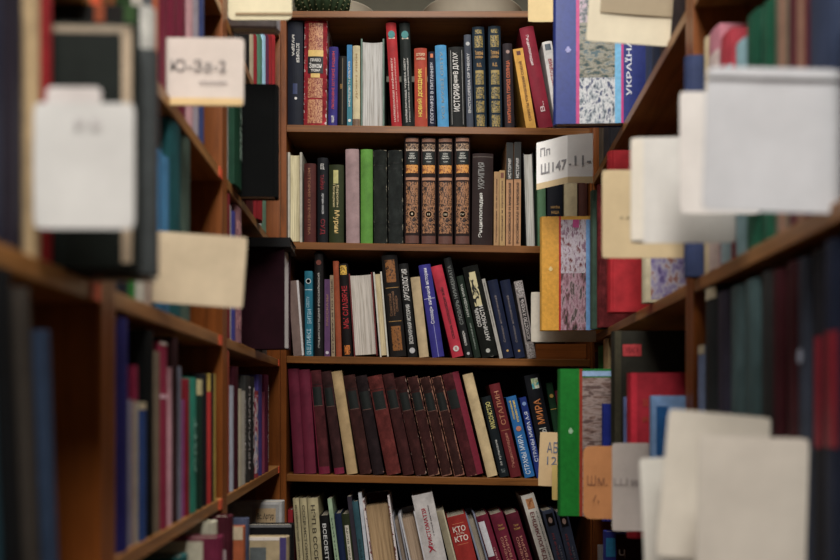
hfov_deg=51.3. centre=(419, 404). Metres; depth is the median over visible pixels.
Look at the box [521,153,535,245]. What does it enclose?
book
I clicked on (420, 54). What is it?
book
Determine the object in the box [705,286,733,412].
book
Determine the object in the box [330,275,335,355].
book
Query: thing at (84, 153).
paper card
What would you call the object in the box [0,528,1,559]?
book
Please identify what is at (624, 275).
book
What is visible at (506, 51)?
book
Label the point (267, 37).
book
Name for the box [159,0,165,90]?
book
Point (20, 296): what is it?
book
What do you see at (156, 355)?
book
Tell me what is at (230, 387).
book
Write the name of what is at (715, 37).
book
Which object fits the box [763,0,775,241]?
book
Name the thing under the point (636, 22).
paper card
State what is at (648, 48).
book
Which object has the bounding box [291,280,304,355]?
book
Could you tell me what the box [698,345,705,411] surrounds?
book
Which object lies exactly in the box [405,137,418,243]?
book
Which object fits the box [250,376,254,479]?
book
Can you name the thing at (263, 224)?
book
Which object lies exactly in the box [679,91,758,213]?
paper card
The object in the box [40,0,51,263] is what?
book
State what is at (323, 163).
book
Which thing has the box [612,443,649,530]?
paper card
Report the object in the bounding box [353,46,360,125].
book
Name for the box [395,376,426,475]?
book
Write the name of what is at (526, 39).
book
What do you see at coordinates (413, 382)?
book
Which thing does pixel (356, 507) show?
book
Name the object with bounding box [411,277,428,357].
book
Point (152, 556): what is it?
book
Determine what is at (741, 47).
book
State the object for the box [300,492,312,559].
book
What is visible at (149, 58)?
book
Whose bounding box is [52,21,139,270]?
book
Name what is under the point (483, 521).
book
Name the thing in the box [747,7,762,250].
book
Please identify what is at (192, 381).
book
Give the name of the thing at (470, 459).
book
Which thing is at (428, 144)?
book
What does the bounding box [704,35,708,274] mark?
book
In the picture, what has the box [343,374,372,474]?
book
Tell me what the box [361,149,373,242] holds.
book
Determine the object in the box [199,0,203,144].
book
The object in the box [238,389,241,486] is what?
book
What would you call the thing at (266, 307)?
book
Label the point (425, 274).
book
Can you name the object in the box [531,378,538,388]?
picture
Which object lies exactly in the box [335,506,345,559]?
book
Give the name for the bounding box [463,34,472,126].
book
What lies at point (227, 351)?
book
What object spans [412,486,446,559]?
book
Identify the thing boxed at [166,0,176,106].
book
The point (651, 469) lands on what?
paper card
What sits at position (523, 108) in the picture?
book
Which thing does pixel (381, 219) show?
book
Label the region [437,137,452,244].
book
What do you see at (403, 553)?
book
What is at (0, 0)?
book
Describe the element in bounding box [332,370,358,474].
book
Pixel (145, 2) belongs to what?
book
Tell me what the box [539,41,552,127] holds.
book
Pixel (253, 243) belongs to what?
book
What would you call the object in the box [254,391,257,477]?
book
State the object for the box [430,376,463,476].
book
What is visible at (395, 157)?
book
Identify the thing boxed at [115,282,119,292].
book
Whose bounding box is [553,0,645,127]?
book
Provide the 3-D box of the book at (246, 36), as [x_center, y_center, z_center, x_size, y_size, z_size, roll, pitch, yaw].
[-0.441,-0.731,1.800,0.174,0.081,0.064,0,0,-2]
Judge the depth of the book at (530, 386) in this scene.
2.37 m
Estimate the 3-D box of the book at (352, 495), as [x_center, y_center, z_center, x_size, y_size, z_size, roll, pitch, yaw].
[-0.177,0.383,2.460,0.043,0.270,0.160,0,0,0]
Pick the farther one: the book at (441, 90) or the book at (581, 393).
the book at (441, 90)
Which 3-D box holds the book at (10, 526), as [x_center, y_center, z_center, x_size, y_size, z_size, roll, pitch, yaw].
[-0.391,0.029,0.652,0.174,0.261,0.053,0,0,-2]
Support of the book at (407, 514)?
on the bookcase at (428, 29)
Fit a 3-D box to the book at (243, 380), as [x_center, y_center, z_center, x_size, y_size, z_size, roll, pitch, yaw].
[-0.440,0.049,1.809,0.176,0.220,0.057,0,0,-2]
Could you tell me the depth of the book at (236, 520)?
1.64 m
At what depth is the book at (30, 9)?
0.71 m
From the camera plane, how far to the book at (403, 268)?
2.38 m
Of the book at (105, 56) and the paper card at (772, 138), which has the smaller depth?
the book at (105, 56)
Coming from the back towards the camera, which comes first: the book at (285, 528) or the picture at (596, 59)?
the book at (285, 528)
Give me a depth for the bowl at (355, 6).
2.53 m
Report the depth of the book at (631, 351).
1.66 m
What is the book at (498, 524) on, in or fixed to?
on the bookcase at (428, 29)
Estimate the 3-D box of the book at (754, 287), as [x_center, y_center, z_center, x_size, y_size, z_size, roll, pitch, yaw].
[0.475,0.041,1.027,0.174,0.377,0.050,0,0,3]
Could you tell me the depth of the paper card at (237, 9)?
1.57 m
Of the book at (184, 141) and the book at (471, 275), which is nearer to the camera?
the book at (184, 141)
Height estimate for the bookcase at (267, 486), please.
2.140 m
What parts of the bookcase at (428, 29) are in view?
panel, shelf, shelf, shelf, shelf, rail, panel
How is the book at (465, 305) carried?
on the bookcase at (428, 29)
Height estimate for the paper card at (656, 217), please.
0.133 m
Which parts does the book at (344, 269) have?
ornament panel, ornament panel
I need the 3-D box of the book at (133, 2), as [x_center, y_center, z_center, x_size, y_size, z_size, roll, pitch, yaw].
[-0.411,-0.460,1.010,0.174,0.109,0.046,0,0,-2]
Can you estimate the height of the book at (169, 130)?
0.262 m
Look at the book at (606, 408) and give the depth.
1.72 m
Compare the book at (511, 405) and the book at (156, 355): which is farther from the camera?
the book at (511, 405)
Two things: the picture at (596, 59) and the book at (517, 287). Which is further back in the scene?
the book at (517, 287)
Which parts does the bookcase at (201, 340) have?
panel, shelf, shelf, shelf, panel, shelf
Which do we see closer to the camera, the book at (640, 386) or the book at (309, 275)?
the book at (640, 386)
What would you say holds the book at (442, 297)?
on the bookcase at (428, 29)
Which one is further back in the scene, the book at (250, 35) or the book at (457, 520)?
the book at (457, 520)
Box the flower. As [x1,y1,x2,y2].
[573,219,578,227]
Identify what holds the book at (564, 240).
on the bookcase at (655, 112)
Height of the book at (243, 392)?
0.188 m
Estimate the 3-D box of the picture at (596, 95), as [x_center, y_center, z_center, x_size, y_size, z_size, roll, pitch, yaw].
[0.378,-0.649,1.864,0.075,0.098,0.001,0,0,3]
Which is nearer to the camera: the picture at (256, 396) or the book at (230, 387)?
the book at (230, 387)
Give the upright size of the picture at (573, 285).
0.140 m
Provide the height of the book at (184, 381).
0.198 m
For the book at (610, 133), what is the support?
on the bookcase at (655, 112)
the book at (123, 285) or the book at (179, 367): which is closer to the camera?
the book at (123, 285)
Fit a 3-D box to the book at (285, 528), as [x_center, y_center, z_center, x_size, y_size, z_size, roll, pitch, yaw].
[-0.363,0.360,1.917,0.174,0.199,0.034,0,0,-2]
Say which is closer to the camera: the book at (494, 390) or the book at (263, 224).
the book at (263, 224)
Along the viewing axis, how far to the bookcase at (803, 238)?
1.17 m
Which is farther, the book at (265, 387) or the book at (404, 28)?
the book at (404, 28)
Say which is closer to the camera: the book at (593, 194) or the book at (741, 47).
the book at (741, 47)
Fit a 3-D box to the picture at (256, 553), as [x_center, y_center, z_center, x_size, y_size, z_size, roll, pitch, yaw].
[-0.324,0.362,1.750,0.032,0.155,0.001,0,0,-2]
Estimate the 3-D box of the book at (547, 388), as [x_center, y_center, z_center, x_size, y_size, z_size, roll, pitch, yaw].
[0.373,0.069,2.458,0.061,0.264,0.164,0,0,0]
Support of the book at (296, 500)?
on the bookcase at (428, 29)
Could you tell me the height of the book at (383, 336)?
0.233 m
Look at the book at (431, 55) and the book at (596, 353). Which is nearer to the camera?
the book at (596, 353)
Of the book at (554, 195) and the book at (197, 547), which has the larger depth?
the book at (554, 195)
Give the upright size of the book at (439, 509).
0.236 m
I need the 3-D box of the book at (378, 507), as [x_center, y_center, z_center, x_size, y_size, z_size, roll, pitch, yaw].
[-0.103,0.383,2.468,0.110,0.272,0.174,0,0,0]
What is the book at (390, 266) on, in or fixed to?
on the bookcase at (428, 29)
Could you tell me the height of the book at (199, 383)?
0.198 m
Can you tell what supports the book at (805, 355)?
on the bookcase at (803, 238)
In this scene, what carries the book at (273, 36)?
on the bookcase at (267, 486)
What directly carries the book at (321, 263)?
on the bookcase at (428, 29)
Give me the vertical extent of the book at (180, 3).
0.219 m
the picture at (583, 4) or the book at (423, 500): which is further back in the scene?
the book at (423, 500)
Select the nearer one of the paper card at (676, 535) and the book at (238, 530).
the paper card at (676, 535)
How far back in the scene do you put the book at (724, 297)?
1.13 m
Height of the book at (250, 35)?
0.108 m
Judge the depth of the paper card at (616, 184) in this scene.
1.34 m
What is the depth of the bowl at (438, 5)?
2.49 m
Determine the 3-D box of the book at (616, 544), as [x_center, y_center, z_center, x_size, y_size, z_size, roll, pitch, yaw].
[0.516,0.451,2.091,0.154,0.298,0.030,0,0,3]
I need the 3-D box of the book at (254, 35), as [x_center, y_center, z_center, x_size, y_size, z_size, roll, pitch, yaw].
[-0.445,-0.749,1.911,0.174,0.117,0.043,0,0,-2]
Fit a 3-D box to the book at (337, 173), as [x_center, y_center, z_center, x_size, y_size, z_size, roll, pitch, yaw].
[-0.228,-0.546,2.458,0.039,0.215,0.166,0,0,0]
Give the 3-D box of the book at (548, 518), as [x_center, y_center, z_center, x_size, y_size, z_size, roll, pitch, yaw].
[0.378,0.403,2.454,0.093,0.244,0.166,0,0,0]
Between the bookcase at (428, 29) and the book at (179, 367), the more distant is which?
the bookcase at (428, 29)
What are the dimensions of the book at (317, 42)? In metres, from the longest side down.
0.288 x 0.166 x 0.062 m
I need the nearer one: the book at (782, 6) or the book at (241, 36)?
the book at (782, 6)
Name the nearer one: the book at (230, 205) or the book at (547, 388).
the book at (230, 205)
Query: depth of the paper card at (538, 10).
1.96 m
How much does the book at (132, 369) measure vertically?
0.205 m
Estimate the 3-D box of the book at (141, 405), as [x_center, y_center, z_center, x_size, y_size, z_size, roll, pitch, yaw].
[-0.411,0.078,1.028,0.175,0.162,0.029,0,0,-2]
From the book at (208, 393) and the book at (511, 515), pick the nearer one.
the book at (208, 393)
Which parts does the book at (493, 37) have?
ornament panel, ornament panel, ornament panel, ornament panel, ornament panel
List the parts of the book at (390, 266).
ornament panel, ornament panel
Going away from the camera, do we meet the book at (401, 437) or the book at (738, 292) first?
the book at (738, 292)
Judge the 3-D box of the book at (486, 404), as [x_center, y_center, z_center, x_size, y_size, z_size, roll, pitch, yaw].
[0.205,0.086,2.455,0.075,0.224,0.165,0,0,0]
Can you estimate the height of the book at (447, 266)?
0.275 m
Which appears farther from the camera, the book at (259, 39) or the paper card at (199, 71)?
the book at (259, 39)
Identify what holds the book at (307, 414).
on the bookcase at (428, 29)
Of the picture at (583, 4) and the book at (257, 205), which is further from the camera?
the book at (257, 205)
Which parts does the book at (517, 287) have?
ornament panel, ornament panel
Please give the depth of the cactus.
2.37 m
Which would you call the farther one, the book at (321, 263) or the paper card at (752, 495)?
the book at (321, 263)
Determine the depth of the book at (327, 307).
2.38 m
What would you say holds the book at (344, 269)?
on the bookcase at (428, 29)
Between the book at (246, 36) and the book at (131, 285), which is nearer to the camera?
the book at (131, 285)
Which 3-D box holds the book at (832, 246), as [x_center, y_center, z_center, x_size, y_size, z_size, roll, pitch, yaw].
[0.462,0.039,0.798,0.175,0.381,0.038,0,0,3]
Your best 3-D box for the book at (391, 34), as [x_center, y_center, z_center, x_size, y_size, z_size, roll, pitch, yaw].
[-0.071,-0.897,2.456,0.044,0.286,0.166,0,0,0]
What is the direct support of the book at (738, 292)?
on the bookcase at (803, 238)
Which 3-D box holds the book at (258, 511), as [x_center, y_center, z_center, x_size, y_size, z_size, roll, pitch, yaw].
[-0.416,0.346,2.119,0.174,0.227,0.045,0,0,-2]
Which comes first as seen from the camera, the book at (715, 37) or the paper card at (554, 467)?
the book at (715, 37)
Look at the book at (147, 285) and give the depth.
1.05 m
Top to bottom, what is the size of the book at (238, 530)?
0.240 m
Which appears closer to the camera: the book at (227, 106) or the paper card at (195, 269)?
the paper card at (195, 269)
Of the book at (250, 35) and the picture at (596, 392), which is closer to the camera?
the picture at (596, 392)
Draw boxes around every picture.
[250,547,265,559]
[255,395,257,473]
[468,271,481,306]
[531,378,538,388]
[561,219,585,272]
[561,273,585,329]
[579,0,588,22]
[579,22,614,77]
[579,77,614,123]
[582,378,610,515]
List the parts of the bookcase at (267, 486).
panel, shelf, shelf, shelf, shelf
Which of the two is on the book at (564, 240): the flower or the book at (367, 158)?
the flower
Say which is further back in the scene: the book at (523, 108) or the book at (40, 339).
the book at (523, 108)
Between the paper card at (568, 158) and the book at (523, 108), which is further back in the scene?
the book at (523, 108)
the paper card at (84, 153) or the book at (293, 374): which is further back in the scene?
the book at (293, 374)
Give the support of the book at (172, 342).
on the bookcase at (201, 340)
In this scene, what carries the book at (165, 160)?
on the bookcase at (201, 340)
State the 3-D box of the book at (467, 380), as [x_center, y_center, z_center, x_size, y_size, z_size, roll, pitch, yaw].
[0.163,0.054,2.457,0.095,0.285,0.164,0,0,0]
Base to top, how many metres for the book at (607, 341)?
0.390 m
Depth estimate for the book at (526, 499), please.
2.38 m
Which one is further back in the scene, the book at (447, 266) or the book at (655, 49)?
the book at (447, 266)
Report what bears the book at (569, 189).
on the bookcase at (428, 29)
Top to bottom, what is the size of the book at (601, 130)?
0.265 m
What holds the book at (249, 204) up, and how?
on the bookcase at (267, 486)
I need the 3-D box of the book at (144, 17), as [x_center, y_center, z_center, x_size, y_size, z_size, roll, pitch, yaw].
[-0.343,-0.252,0.843,0.173,0.262,0.020,0,0,-2]
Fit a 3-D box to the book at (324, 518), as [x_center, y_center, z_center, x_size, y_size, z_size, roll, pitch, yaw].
[-0.253,0.408,2.456,0.044,0.217,0.165,0,0,0]
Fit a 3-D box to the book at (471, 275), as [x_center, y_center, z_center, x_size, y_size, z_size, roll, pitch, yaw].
[0.163,-0.255,2.456,0.096,0.256,0.166,0,0,0]
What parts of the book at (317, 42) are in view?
ornament panel, ornament panel, ornament panel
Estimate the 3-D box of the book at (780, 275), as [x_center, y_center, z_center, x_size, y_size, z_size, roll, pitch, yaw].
[0.470,0.042,0.937,0.174,0.375,0.033,0,0,3]
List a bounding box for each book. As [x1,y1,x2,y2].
[0,0,0,242]
[0,268,21,559]
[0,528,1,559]
[1,0,21,251]
[10,287,39,559]
[22,0,39,258]
[31,330,58,559]
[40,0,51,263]
[52,4,155,281]
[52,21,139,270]
[69,48,158,276]
[115,0,130,4]
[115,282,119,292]
[115,316,127,553]
[120,282,127,295]
[128,282,134,298]
[128,330,152,537]
[128,365,137,544]
[128,399,131,546]
[131,0,142,5]
[135,282,143,302]
[138,402,145,541]
[140,553,187,559]
[143,0,151,6]
[144,282,151,305]
[151,534,222,559]
[152,0,158,51]
[152,149,161,309]
[153,337,177,522]
[153,342,166,529]
[153,351,159,533]
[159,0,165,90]
[159,117,179,317]
[162,155,168,312]
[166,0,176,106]
[167,367,171,525]
[177,0,184,117]
[178,366,180,519]
[180,133,189,321]
[180,520,216,534]
[181,373,206,506]
[181,377,196,513]
[181,378,188,515]
[181,400,183,517]
[185,0,192,128]
[193,0,198,137]
[196,379,202,509]
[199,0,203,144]
[204,514,232,559]
[205,373,215,501]
[207,392,210,503]
[227,12,279,34]
[227,106,227,178]
[227,193,229,338]
[227,351,228,493]
[227,500,284,522]
[228,106,241,193]
[229,366,237,489]
[229,386,232,491]
[230,204,241,343]
[230,205,230,338]
[231,210,234,340]
[233,517,248,559]
[233,525,244,559]
[234,34,243,38]
[238,374,261,475]
[238,375,249,482]
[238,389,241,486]
[239,84,278,200]
[241,249,290,349]
[242,391,245,484]
[243,200,252,213]
[244,34,248,69]
[244,237,295,255]
[249,34,252,79]
[249,522,293,559]
[249,535,289,559]
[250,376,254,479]
[253,34,256,83]
[253,201,261,222]
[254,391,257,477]
[256,34,261,83]
[259,374,268,471]
[260,34,265,83]
[261,201,265,232]
[262,392,264,473]
[265,35,268,83]
[268,35,271,83]
[271,35,274,83]
[288,20,304,124]
[288,152,306,241]
[288,368,304,473]
[288,506,296,559]
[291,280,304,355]
[293,492,305,559]
[299,369,318,473]
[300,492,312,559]
[304,20,332,124]
[304,163,317,241]
[305,271,314,355]
[307,492,324,559]
[310,370,333,473]
[314,252,328,355]
[318,158,329,242]
[319,509,334,559]
[321,371,345,473]
[324,279,330,355]
[328,47,339,124]
[328,493,339,559]
[329,165,345,242]
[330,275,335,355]
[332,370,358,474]
[333,261,342,356]
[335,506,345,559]
[338,56,346,124]
[339,263,353,356]
[341,507,354,559]
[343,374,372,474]
[346,149,360,242]
[347,45,352,125]
[347,490,358,559]
[349,272,379,356]
[352,496,365,559]
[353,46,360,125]
[356,375,385,474]
[358,487,369,559]
[361,39,385,125]
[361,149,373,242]
[362,490,399,559]
[368,374,401,474]
[373,150,388,243]
[373,272,389,356]
[381,254,406,356]
[383,373,413,475]
[386,22,401,125]
[388,150,403,243]
[392,508,408,559]
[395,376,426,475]
[399,23,413,125]
[399,263,417,356]
[399,505,424,559]
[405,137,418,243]
[407,376,438,475]
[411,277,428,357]
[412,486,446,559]
[414,48,427,125]
[419,264,443,357]
[420,376,451,475]
[421,137,435,243]
[428,51,434,126]
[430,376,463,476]
[431,265,462,357]
[435,45,448,126]
[435,505,455,559]
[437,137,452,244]
[441,371,482,476]
[442,257,472,357]
[445,507,476,559]
[447,47,464,126]
[453,136,469,244]
[456,275,480,357]
[460,264,496,357]
[460,373,496,476]
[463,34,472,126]
[464,507,487,559]
[470,153,492,244]
[471,27,486,126]
[473,507,500,559]
[479,395,508,477]
[481,279,502,358]
[485,26,501,126]
[485,383,520,477]
[486,279,513,358]
[486,505,516,559]
[492,172,498,244]
[498,279,524,358]
[499,170,504,245]
[500,505,531,559]
[501,43,513,127]
[501,142,512,245]
[503,395,534,477]
[511,280,535,358]
[512,48,535,127]
[513,142,520,245]
[514,26,552,127]
[515,487,553,559]
[517,397,538,477]
[518,373,550,454]
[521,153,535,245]
[534,169,545,245]
[538,502,566,559]
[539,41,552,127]
[540,216,604,330]
[541,382,556,431]
[546,184,562,215]
[550,505,578,559]
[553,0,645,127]
[554,390,556,406]
[557,369,610,515]
[563,183,576,215]
[577,183,586,215]
[590,190,606,329]
[595,351,597,368]
[597,184,631,327]
[597,545,602,559]
[598,345,602,368]
[599,128,603,166]
[602,404,610,520]
[603,338,610,368]
[603,530,643,559]
[604,127,620,157]
[607,150,649,313]
[611,331,685,524]
[623,397,626,442]
[627,373,685,537]
[642,258,685,303]
[646,45,651,81]
[650,396,685,457]
[652,46,659,70]
[660,0,685,55]
[684,55,703,277]
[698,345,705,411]
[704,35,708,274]
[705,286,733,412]
[709,22,746,271]
[718,289,730,413]
[721,27,746,264]
[731,283,745,415]
[736,36,746,256]
[746,277,762,416]
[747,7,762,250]
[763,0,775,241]
[763,270,773,437]
[774,268,787,437]
[776,0,788,234]
[788,260,798,437]
[789,0,809,227]
[797,255,814,559]
[810,0,839,215]
[814,248,824,559]
[824,237,839,559]
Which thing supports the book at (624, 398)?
on the bookcase at (655, 112)
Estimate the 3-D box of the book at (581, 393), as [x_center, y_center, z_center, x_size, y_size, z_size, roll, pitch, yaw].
[0.389,0.077,1.817,0.204,0.304,0.030,0,0,3]
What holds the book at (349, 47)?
on the bookcase at (428, 29)
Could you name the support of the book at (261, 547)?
on the bookcase at (267, 486)
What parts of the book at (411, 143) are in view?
ornament panel, ornament panel, ornament panel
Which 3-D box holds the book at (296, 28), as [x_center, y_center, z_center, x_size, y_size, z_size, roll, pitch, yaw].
[-0.339,-0.901,2.454,0.041,0.288,0.166,0,0,0]
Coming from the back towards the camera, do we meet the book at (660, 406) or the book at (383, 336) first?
the book at (383, 336)
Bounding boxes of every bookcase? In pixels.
[0,0,107,559]
[108,0,224,559]
[225,0,280,513]
[280,11,591,559]
[592,0,689,559]
[690,0,839,410]
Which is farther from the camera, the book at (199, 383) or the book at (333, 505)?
the book at (333, 505)
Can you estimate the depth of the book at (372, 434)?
2.38 m
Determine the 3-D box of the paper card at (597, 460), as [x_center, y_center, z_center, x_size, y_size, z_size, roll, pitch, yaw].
[0.356,0.141,1.585,0.122,0.132,0.004,0,0,0]
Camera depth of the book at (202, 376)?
1.38 m
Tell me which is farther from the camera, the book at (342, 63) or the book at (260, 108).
the book at (342, 63)
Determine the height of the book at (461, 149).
0.296 m
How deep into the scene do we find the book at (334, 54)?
2.38 m
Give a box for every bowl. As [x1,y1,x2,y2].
[292,0,372,10]
[424,0,521,10]
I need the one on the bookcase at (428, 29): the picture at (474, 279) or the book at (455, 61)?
the book at (455, 61)
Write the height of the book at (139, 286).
0.200 m
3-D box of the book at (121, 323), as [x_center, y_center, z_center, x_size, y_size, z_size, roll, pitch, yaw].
[-0.408,0.032,0.950,0.174,0.255,0.043,0,0,-2]
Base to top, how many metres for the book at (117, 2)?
0.085 m
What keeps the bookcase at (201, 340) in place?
on the floor
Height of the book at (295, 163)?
0.247 m
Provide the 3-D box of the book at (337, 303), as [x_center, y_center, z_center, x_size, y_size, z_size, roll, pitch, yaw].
[-0.225,-0.262,2.459,0.024,0.260,0.162,0,0,0]
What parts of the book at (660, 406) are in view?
blue panel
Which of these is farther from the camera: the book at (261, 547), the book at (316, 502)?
the book at (316, 502)
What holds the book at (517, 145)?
on the bookcase at (428, 29)
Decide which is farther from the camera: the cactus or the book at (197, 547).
the cactus
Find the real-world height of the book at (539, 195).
0.220 m
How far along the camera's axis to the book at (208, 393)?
1.41 m
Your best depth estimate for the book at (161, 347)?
1.12 m
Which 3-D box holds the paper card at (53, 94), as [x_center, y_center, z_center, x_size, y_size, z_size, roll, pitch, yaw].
[-0.282,-0.233,0.712,0.044,0.051,0.003,0,0,-2]
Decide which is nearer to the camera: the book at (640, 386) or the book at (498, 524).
the book at (640, 386)
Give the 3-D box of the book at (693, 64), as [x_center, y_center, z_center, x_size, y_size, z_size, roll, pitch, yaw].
[0.466,-0.341,1.252,0.173,0.316,0.020,0,0,3]
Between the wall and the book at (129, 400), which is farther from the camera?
the wall
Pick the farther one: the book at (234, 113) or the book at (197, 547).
the book at (234, 113)
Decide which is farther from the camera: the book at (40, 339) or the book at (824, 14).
the book at (824, 14)
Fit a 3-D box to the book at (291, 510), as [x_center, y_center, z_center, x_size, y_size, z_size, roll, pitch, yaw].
[-0.353,0.400,2.458,0.013,0.230,0.162,0,0,0]
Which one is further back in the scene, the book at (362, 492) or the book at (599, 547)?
the book at (362, 492)
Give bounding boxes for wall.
[292,0,527,81]
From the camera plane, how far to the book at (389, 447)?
2.38 m
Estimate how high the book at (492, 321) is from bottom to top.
0.218 m
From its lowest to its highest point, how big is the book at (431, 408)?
0.273 m
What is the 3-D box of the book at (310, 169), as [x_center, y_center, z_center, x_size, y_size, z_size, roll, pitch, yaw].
[-0.300,-0.548,2.456,0.032,0.216,0.166,0,0,0]
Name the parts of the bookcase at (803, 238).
panel, shelf, shelf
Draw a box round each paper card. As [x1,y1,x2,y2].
[34,102,134,228]
[46,87,100,102]
[152,231,246,307]
[166,37,243,106]
[228,0,291,19]
[528,0,552,21]
[531,292,595,341]
[536,133,592,189]
[538,432,556,485]
[552,465,556,499]
[583,446,611,518]
[586,0,672,46]
[602,170,683,257]
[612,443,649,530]
[630,137,735,242]
[639,457,694,559]
[656,409,770,558]
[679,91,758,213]
[695,436,808,559]
[702,66,839,213]
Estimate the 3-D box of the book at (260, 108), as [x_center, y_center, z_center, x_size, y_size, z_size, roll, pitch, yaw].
[-0.365,-0.515,1.715,0.174,0.219,0.034,0,0,-2]
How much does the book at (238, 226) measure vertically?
0.262 m
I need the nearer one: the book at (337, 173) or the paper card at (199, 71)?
the paper card at (199, 71)
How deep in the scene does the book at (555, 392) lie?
2.38 m
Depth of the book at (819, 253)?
0.83 m
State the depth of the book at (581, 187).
2.38 m
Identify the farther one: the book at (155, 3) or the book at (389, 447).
the book at (389, 447)
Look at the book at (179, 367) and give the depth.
1.21 m
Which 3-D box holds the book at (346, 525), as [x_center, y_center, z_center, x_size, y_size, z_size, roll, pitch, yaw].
[-0.192,0.406,2.456,0.045,0.222,0.164,0,0,0]
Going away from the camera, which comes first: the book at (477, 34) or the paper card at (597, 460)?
the paper card at (597, 460)
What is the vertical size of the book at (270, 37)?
0.223 m
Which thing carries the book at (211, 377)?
on the bookcase at (201, 340)
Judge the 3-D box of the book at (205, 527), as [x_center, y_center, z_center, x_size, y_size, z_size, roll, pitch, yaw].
[-0.407,0.321,1.372,0.174,0.277,0.029,0,0,-2]
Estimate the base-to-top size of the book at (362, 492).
0.280 m
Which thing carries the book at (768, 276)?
on the bookcase at (803, 238)
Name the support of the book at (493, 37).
on the bookcase at (428, 29)
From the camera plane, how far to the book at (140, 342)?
1.05 m
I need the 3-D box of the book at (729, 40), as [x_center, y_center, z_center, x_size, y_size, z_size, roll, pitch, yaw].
[0.480,-0.332,1.129,0.175,0.296,0.050,0,0,3]
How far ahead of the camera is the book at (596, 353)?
2.26 m
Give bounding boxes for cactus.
[294,0,350,10]
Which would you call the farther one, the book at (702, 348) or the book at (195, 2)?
the book at (195, 2)
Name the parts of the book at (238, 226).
ornament panel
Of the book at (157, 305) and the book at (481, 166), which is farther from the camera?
the book at (481, 166)
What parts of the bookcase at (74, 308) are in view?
shelf, shelf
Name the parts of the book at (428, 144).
ornament panel, ornament panel, ornament panel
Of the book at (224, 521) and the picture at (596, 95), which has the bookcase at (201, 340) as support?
the book at (224, 521)
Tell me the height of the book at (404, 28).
0.286 m
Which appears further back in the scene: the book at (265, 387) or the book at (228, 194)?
the book at (265, 387)
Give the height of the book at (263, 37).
0.175 m
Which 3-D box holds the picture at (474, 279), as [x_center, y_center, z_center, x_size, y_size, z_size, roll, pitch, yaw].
[0.150,-0.315,2.375,0.019,0.094,0.001,-12,0,0]
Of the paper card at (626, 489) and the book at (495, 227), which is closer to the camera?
the paper card at (626, 489)
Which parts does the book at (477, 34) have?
ornament panel, ornament panel, ornament panel, ornament panel, ornament panel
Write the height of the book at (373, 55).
0.242 m
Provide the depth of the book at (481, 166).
2.38 m
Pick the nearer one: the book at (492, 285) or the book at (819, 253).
the book at (819, 253)
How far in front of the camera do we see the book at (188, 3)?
1.27 m
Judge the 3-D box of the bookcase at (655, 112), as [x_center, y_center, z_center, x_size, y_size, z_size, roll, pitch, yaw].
[0.554,0.065,1.807,0.250,2.170,1.025,0,0,3]
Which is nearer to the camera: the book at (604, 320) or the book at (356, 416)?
the book at (604, 320)
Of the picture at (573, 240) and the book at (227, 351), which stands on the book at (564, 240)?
the picture at (573, 240)
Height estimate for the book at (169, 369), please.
0.209 m
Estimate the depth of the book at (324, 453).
2.37 m
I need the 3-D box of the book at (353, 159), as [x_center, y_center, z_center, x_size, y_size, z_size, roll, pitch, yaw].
[-0.183,-0.567,2.455,0.036,0.257,0.164,0,0,0]
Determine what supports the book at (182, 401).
on the bookcase at (201, 340)
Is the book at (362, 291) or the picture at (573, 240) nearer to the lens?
the picture at (573, 240)
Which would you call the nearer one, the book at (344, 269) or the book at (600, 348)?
the book at (600, 348)
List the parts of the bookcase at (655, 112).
panel, shelf, shelf, panel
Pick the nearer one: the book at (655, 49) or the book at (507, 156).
the book at (655, 49)
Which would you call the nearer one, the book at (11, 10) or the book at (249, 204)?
the book at (11, 10)
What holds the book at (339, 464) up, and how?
on the bookcase at (428, 29)
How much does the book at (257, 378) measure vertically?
0.228 m
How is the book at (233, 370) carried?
on the bookcase at (267, 486)
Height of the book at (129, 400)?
0.166 m
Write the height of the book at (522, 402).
0.222 m
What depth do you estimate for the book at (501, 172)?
2.38 m
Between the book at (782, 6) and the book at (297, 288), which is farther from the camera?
the book at (297, 288)
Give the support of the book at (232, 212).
on the bookcase at (267, 486)
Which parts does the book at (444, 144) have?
ornament panel, ornament panel, ornament panel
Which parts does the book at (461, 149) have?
ornament panel, ornament panel, ornament panel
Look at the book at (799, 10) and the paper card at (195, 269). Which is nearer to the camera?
the book at (799, 10)
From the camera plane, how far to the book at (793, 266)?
0.89 m
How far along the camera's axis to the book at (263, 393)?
2.03 m
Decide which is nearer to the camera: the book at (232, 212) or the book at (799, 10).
the book at (799, 10)
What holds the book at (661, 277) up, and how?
on the bookcase at (655, 112)
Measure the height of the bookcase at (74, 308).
2.140 m
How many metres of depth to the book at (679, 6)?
1.46 m
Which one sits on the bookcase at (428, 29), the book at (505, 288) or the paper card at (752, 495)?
the book at (505, 288)
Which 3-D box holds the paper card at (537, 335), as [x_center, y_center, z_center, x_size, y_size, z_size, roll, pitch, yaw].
[0.368,-0.226,2.240,0.167,0.128,0.003,0,0,0]
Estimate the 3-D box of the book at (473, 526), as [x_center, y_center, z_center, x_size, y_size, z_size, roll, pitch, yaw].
[0.169,0.410,2.464,0.087,0.226,0.164,0,0,0]

